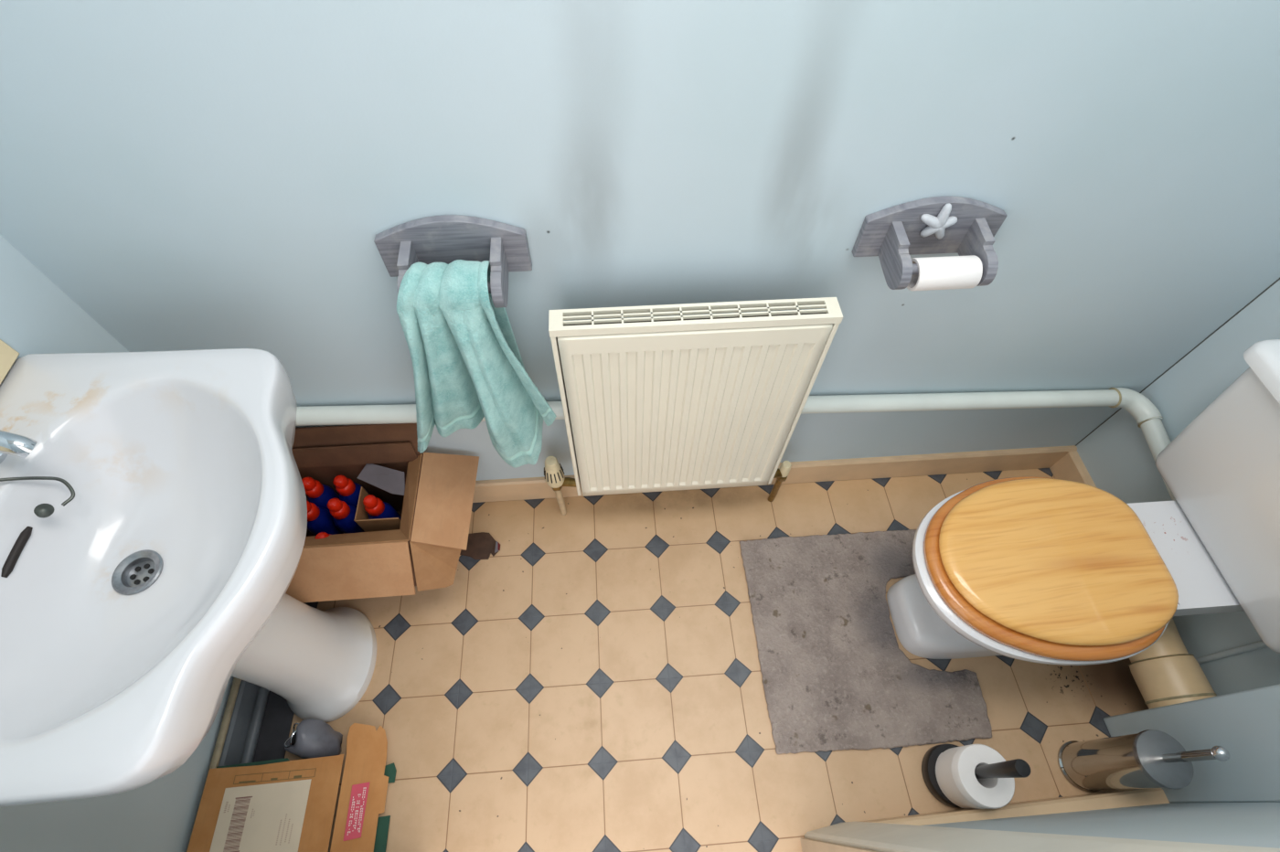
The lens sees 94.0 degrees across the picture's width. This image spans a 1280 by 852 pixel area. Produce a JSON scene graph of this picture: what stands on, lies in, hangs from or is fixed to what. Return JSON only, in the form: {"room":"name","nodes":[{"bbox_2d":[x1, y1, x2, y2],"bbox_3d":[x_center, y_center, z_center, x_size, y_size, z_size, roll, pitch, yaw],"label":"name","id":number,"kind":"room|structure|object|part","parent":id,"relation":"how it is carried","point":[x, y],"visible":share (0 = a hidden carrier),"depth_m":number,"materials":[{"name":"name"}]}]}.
{"room":"bathroom","nodes":[
{"label":"bathroom","id":0,"kind":"room"},
{"bbox_2d":[0,234,234,851],"bbox_3d":[-0.933,-0.011,0.402,0.100,2.350,0.930,-3,58,-3],"label":"wall","id":1,"kind":"structure","parent":0,"point":[37,316],"depth_m":0.95,"materials":[{"name":"blue paint"}]},
{"bbox_2d":[0,339,19,384],"bbox_3d":[-0.884,0.097,0.647,0.008,0.158,0.583,-3,58,-3],"label":"tile backsplash","id":2,"kind":"structure","parent":1,"relation":"attached to","point":[8,355],"depth_m":0.85,"materials":[{"name":"beige tile"}]},
{"bbox_2d":[186,677,241,851],"bbox_3d":[-0.884,0.534,1.320,0.015,0.015,0.720,-3,58,-3],"label":"pipe","id":3,"kind":"object","parent":1,"relation":"attached to","point":[225,723],"visible":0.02,"depth_m":1.25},
{"bbox_2d":[217,680,258,767],"bbox_3d":[-0.891,0.560,1.382,0.014,0.080,0.814,-3,58,-3],"label":"baseboard","id":4,"kind":"structure","parent":1,"relation":"attached to","point":[238,729],"depth_m":1.31,"materials":[{"name":"grey paint"}]},
{"bbox_2d":[239,685,269,764],"bbox_3d":[-0.876,0.565,1.415,0.024,0.024,0.770,-3,58,-3],"label":"trim","id":5,"kind":"structure","parent":1,"relation":"attached to","point":[257,717],"depth_m":1.34,"materials":[{"name":"grey paint"}]},
{"bbox_2d":[252,601,318,762],"bbox_3d":[-0.844,0.566,1.427,0.084,0.003,0.775,-3,58,-3],"label":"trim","id":6,"kind":"structure","parent":1,"relation":"attached to","point":[278,717],"depth_m":1.35,"materials":[{"name":"black"}]},
{"bbox_2d":[0,0,1279,480],"bbox_3d":[0.149,-0.506,0.732,2.345,2.350,0.100,-3,58,-3],"label":"wall","id":7,"kind":"structure","parent":0,"point":[191,175],"depth_m":0.84,"materials":[{"name":"blue paint"}]},
{"bbox_2d":[373,214,532,308],"bbox_3d":[-0.285,-0.240,0.899,0.226,0.106,0.107,-3,58,-3],"label":"towel holder","id":8,"kind":"object","parent":7,"relation":"attached to","point":[447,239],"visible":0.79,"depth_m":0.90,"materials":[{"name":"grey wood"}]},
{"bbox_2d":[396,259,556,468],"bbox_3d":[-0.304,-0.071,1.053,0.294,0.491,0.139,-3,58,-3],"label":"hand towel","id":9,"kind":"object","parent":8,"relation":"hanging from","point":[468,367],"visible":1,"depth_m":0.97,"materials":[{"name":"teal fabric"}]},
{"bbox_3d":[-0.283,-0.206,0.899,0.126,0.017,0.017,-3,58,-3],"label":"rod","id":10,"kind":"part","parent":8,"relation":"part of","materials":[{"name":"grey wood"}]},
{"bbox_2d":[548,297,842,496],"bbox_3d":[0.086,-0.050,1.239,0.476,0.597,0.114,-3,58,-3],"label":"radiator","id":11,"kind":"object","parent":7,"relation":"attached to","point":[655,403],"visible":1,"depth_m":1.10,"materials":[{"name":"metal"}]},
{"bbox_2d":[544,456,575,515],"bbox_3d":[-0.191,0.163,1.510,0.082,0.316,0.048,-3,58,-3],"label":"radiator valve","id":12,"kind":"object","parent":11,"relation":"attached to","point":[555,478],"visible":0.98,"depth_m":1.43,"materials":[{"name":"beige plastic"}]},
{"bbox_3d":[-0.145,-0.009,1.212,0.009,0.594,0.044,-3,58,-3],"label":"panel","id":13,"kind":"part","parent":11,"relation":"part of","materials":[{"name":"metal"}]},
{"bbox_2d":[548,297,842,337],"bbox_3d":[0.091,-0.179,0.976,0.476,0.015,0.045,-3,58,-3],"label":"grille","id":14,"kind":"object","parent":11,"relation":"attached to","point":[814,319],"depth_m":0.97,"materials":[{"name":"metal"}]},
{"bbox_2d":[768,460,791,501],"bbox_3d":[0.350,0.160,1.570,0.065,0.229,0.032,-23,60,-14],"label":"radiator valve","id":15,"kind":"object","parent":11,"relation":"attached to","point":[782,473],"visible":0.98,"depth_m":1.50,"materials":[{"name":"gold metal"}]},
{"bbox_3d":[0.321,-0.035,1.234,0.009,0.594,0.044,-3,58,-3],"label":"panel","id":16,"kind":"part","parent":11,"relation":"part of","materials":[{"name":"metal"}]},
{"bbox_2d":[295,387,1175,501],"bbox_3d":[0.183,0.072,1.278,2.084,0.198,0.295,-3,58,-3],"label":"pipe","id":17,"kind":"object","parent":7,"relation":"attached to","point":[1148,418],"visible":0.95,"depth_m":1.36,"materials":[{"name":"white plastic"}]},
{"bbox_2d":[472,445,1077,502],"bbox_3d":[0.149,0.146,1.647,2.129,0.101,0.015,-3,58,-3],"label":"baseboard","id":18,"kind":"structure","parent":7,"relation":"attached to","point":[511,489],"depth_m":1.65,"materials":[{"name":"beige paint"}]},
{"bbox_2d":[852,196,1007,289],"bbox_3d":[0.471,-0.282,0.935,0.226,0.106,0.107,-3,58,-3],"label":"toilet roll holder","id":19,"kind":"object","parent":7,"relation":"attached to","point":[964,226],"visible":0.98,"depth_m":0.94,"materials":[{"name":"grey wood"}]},
{"bbox_2d":[906,255,982,290],"bbox_3d":[0.479,-0.242,0.945,0.100,0.051,0.051,-3,58,-3],"label":"toilet roll","id":20,"kind":"object","parent":19,"relation":"on","point":[949,272],"visible":0.91,"depth_m":0.92,"materials":[{"name":"paper"}]},
{"bbox_3d":[0.473,-0.248,0.935,0.126,0.017,0.017,-3,58,-3],"label":"rod","id":21,"kind":"part","parent":19,"relation":"part of","materials":[{"name":"grey wood"}]},
{"bbox_2d":[1075,277,1279,446],"bbox_3d":[1.223,-0.550,0.714,0.003,2.250,0.003,-3,58,-3],"label":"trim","id":22,"kind":"structure","parent":7,"relation":"attached to","point":[1272,284],"depth_m":1.30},
{"bbox_2d":[284,468,1149,851],"bbox_3d":[0.225,1.172,1.085,2.245,0.050,2.395,-3,58,-3],"label":"floor","id":23,"kind":"structure","parent":0,"point":[593,682],"depth_m":1.40,"materials":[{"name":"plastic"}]},
{"bbox_2d":[0,348,376,807],"bbox_3d":[-0.669,0.319,1.030,0.448,0.943,0.587,-3,58,-3],"label":"washbasin","id":24,"kind":"object","parent":23,"relation":"on","point":[154,508],"visible":1,"depth_m":0.81,"materials":[{"name":"ceramic"}]},
{"bbox_2d":[0,430,37,463],"bbox_3d":[-0.815,0.010,0.735,0.127,0.117,0.053,-3,58,-3],"label":"tap","id":25,"kind":"object","parent":24,"relation":"on","point":[15,447],"depth_m":0.74,"materials":[{"name":"silver metal"}]},
{"bbox_3d":[-0.803,0.080,0.777,0.091,0.056,0.036,-3,58,-3],"label":"plug chain","id":26,"kind":"part","parent":24,"relation":"part of","materials":[{"name":"silver metal"}]},
{"bbox_2d":[111,549,163,595],"bbox_3d":[-0.698,0.206,0.834,0.064,0.016,0.064,-3,58,-3],"label":"drain","id":27,"kind":"object","parent":24,"relation":"attached to","point":[133,571],"depth_m":0.83,"materials":[{"name":"silver metal"}]},
{"bbox_2d":[186,723,396,851],"bbox_3d":[-0.698,0.759,1.230,0.340,0.117,0.258,-3,58,-3],"label":"box","id":28,"kind":"object","parent":23,"relation":"on","point":[285,805],"visible":1,"depth_m":1.21,"materials":[{"name":"orange cardboard"}]},
{"bbox_3d":[-0.744,0.774,1.192,0.237,0.071,0.198,-3,58,-3],"label":"panel","id":29,"kind":"part","parent":28,"relation":"part of","materials":[{"name":"orange cardboard"}]},
{"bbox_3d":[-0.748,0.718,1.224,0.142,0.040,0.016,-5,58,-4],"label":"printed frame","id":30,"kind":"part","parent":28,"relation":"part of","materials":[{"name":"brown"}]},
{"bbox_2d":[284,718,342,758],"bbox_3d":[-0.714,0.685,1.302,0.102,0.084,0.083,-3,58,-3],"label":"plastic bag","id":31,"kind":"object","parent":23,"relation":"on","point":[312,738],"visible":0.95,"depth_m":1.29,"materials":[{"name":"grey plastic"}]},
{"bbox_2d":[285,423,479,602],"bbox_3d":[-0.633,0.242,1.396,0.509,0.407,0.320,-3,58,-3],"label":"cardboard box","id":32,"kind":"object","parent":23,"relation":"on","point":[432,493],"visible":0.71,"depth_m":1.34,"materials":[{"name":"brown cardboard"}]},
{"bbox_2d":[301,476,340,511],"bbox_3d":[-0.780,0.198,1.500,0.061,0.266,0.061,-3,58,-3],"label":"bottle","id":33,"kind":"object","parent":32,"relation":"in","point":[318,494],"visible":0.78,"depth_m":1.43,"materials":[{"name":"blue plastic"}]},
{"bbox_2d":[314,532,330,538],"bbox_3d":[-0.707,0.315,1.426,0.061,0.266,0.061,-3,58,-3],"label":"bottle","id":34,"kind":"object","parent":32,"relation":"in","point":[322,535],"visible":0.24,"depth_m":1.32,"materials":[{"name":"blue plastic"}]},
{"bbox_2d":[306,500,343,535],"bbox_3d":[-0.773,0.248,1.468,0.061,0.266,0.061,-3,58,-3],"label":"bottle","id":35,"kind":"object","parent":32,"relation":"in","point":[319,519],"visible":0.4,"depth_m":1.41,"materials":[{"name":"blue plastic"}]},
{"bbox_2d":[327,498,364,533],"bbox_3d":[-0.703,0.244,1.471,0.061,0.266,0.061,-3,58,-3],"label":"bottle","id":36,"kind":"object","parent":32,"relation":"in","point":[343,514],"visible":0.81,"depth_m":1.40,"materials":[{"name":"blue plastic"}]},
{"bbox_2d":[332,474,369,507],"bbox_3d":[-0.706,0.194,1.504,0.061,0.266,0.061,-3,58,-3],"label":"bottle","id":37,"kind":"object","parent":32,"relation":"in","point":[348,491],"visible":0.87,"depth_m":1.42,"materials":[{"name":"blue plastic"}]},
{"bbox_2d":[362,494,401,519],"bbox_3d":[-0.624,0.237,1.477,0.061,0.266,0.061,-3,58,-3],"label":"bottle","id":38,"kind":"object","parent":32,"relation":"in","point":[375,507],"visible":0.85,"depth_m":1.40,"materials":[{"name":"blue plastic"}]},
{"bbox_2d":[459,532,500,559],"bbox_3d":[-0.428,0.318,1.586,0.116,0.013,0.076,-3,58,-3],"label":"scrap","id":39,"kind":"object","parent":23,"relation":"on","point":[480,546],"visible":0.88,"depth_m":1.58,"materials":[{"name":"brown"}]},
{"bbox_2d":[739,529,991,754],"bbox_3d":[0.541,0.508,1.477,0.519,0.010,0.514,-3,58,-3],"label":"mat","id":40,"kind":"object","parent":23,"relation":"on","point":[837,676],"visible":0.88,"depth_m":1.44,"materials":[{"name":"grey fabric"}]},
{"bbox_2d":[921,743,1031,808],"bbox_3d":[0.683,0.693,1.195,0.120,0.290,0.120,-3,58,-3],"label":"stand","id":41,"kind":"object","parent":23,"relation":"on","point":[1018,768],"visible":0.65,"depth_m":1.26,"materials":[{"name":"black metal"}]},
{"bbox_2d":[935,744,1014,809],"bbox_3d":[0.696,0.733,1.248,0.114,0.112,0.113,-3,58,-3],"label":"toilet roll","id":42,"kind":"object","parent":41,"relation":"on","point":[954,767],"visible":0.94,"depth_m":1.21,"materials":[{"name":"paper"}]},
{"bbox_3d":[0.688,0.686,1.185,0.030,0.266,0.030,-3,58,-3],"label":"post","id":43,"kind":"part","parent":41,"relation":"part of","materials":[{"name":"black metal"}]},
{"bbox_2d":[886,339,1279,665],"bbox_3d":[0.898,0.268,1.200,0.688,0.744,0.504,-3,58,-3],"label":"toilet","id":44,"kind":"object","parent":23,"relation":"on","point":[1029,569],"visible":1,"depth_m":1.14,"materials":[{"name":"ceramic"}]},
{"bbox_3d":[0.790,0.271,1.185,0.442,0.024,0.375,-3,58,-3],"label":"seat","id":45,"kind":"part","parent":44,"relation":"part of","materials":[{"name":"brown wood"}]},
{"bbox_3d":[0.803,0.254,1.166,0.430,0.020,0.339,-3,58,-3],"label":"lid","id":46,"kind":"part","parent":44,"relation":"part of","materials":[{"name":"brown wood"}]},
{"bbox_3d":[1.160,0.063,0.914,0.171,0.036,0.504,-3,58,-3],"label":"cistern lid","id":47,"kind":"part","parent":44,"relation":"part of","materials":[{"name":"white ceramic"}]},
{"bbox_2d":[1057,729,1230,792],"bbox_3d":[0.984,0.654,1.167,0.100,0.386,0.100,-3,58,-3],"label":"toilet brush","id":48,"kind":"object","parent":23,"relation":"on","point":[1148,759],"visible":1,"depth_m":1.15,"materials":[{"name":"metal"}]},
{"bbox_3d":[0.986,0.592,1.069,0.016,0.117,0.016,-3,58,-3],"label":"handle","id":49,"kind":"part","parent":48,"relation":"part of","materials":[{"name":"metal"}]},
{"bbox_3d":[0.986,0.556,1.014,0.024,0.024,0.024,-3,58,-3],"label":"knob","id":50,"kind":"part","parent":48,"relation":"part of","materials":[{"name":"silver metal"}]},
{"bbox_2d":[925,801,1279,848],"bbox_3d":[0.217,0.276,0.233,2.145,2.350,0.100,-3,58,-3],"label":"wall","id":51,"kind":"structure","parent":0,"point":[1232,824],"depth_m":0.87,"materials":[{"name":"blue paint"}]},
{"bbox_2d":[800,838,880,851],"bbox_3d":[-0.041,0.373,0.363,0.802,2.020,0.112,-3,58,-3],"label":"trim","id":52,"kind":"structure","parent":51,"relation":"attached to","point":[807,845],"depth_m":1.09,"materials":[{"name":"beige wood"}]},
{"bbox_2d":[860,788,1169,825],"bbox_3d":[0.770,0.809,1.242,0.627,0.083,0.034,-4,58,-4],"label":"baseboard","id":53,"kind":"structure","parent":51,"relation":"attached to","point":[1128,797],"depth_m":1.22,"materials":[{"name":"beige paint"}]},
{"bbox_2d":[804,821,1279,851],"bbox_3d":[0.415,0.348,0.386,0.112,2.020,0.113,-3,58,-3],"label":"trim","id":54,"kind":"structure","parent":51,"relation":"attached to","point":[878,837],"depth_m":0.71,"materials":[{"name":"white paint"}]},
{"bbox_2d":[1076,279,1279,696],"bbox_3d":[1.306,-0.135,0.510,0.100,2.350,0.930,-3,58,-3],"label":"wall","id":55,"kind":"structure","parent":0,"point":[1117,456],"depth_m":1.31,"materials":[{"name":"blue paint"}]},
{"bbox_2d":[1049,450,1096,487],"bbox_3d":[1.218,0.289,1.573,0.020,0.096,0.460,-3,58,-3],"label":"baseboard","id":56,"kind":"structure","parent":55,"relation":"attached to","point":[1071,467],"depth_m":1.65,"materials":[{"name":"beige paint"}]},
{"bbox_2d":[1128,618,1216,708],"bbox_3d":[1.145,0.471,1.338,0.159,0.201,0.324,-19,60,-12],"label":"pipe","id":57,"kind":"object","parent":55,"relation":"attached to","point":[1165,674],"visible":0.45,"depth_m":1.29,"materials":[{"name":"beige plastic"}]},
{"bbox_2d":[1195,640,1268,663],"bbox_3d":[1.247,0.489,1.277,0.013,0.384,0.013,-3,58,-3],"label":"supply pipe","id":58,"kind":"object","parent":55,"relation":"attached to","point":[1259,645],"visible":0.48,"depth_m":1.25,"materials":[{"name":"blue paint"}]},
{"bbox_2d":[1103,683,1279,802],"bbox_3d":[1.183,0.109,0.352,0.188,2.350,0.168,-3,58,-3],"label":"wall","id":59,"kind":"structure","parent":0,"point":[1246,723],"depth_m":1.10,"materials":[{"name":"blue paint"}]}
]}

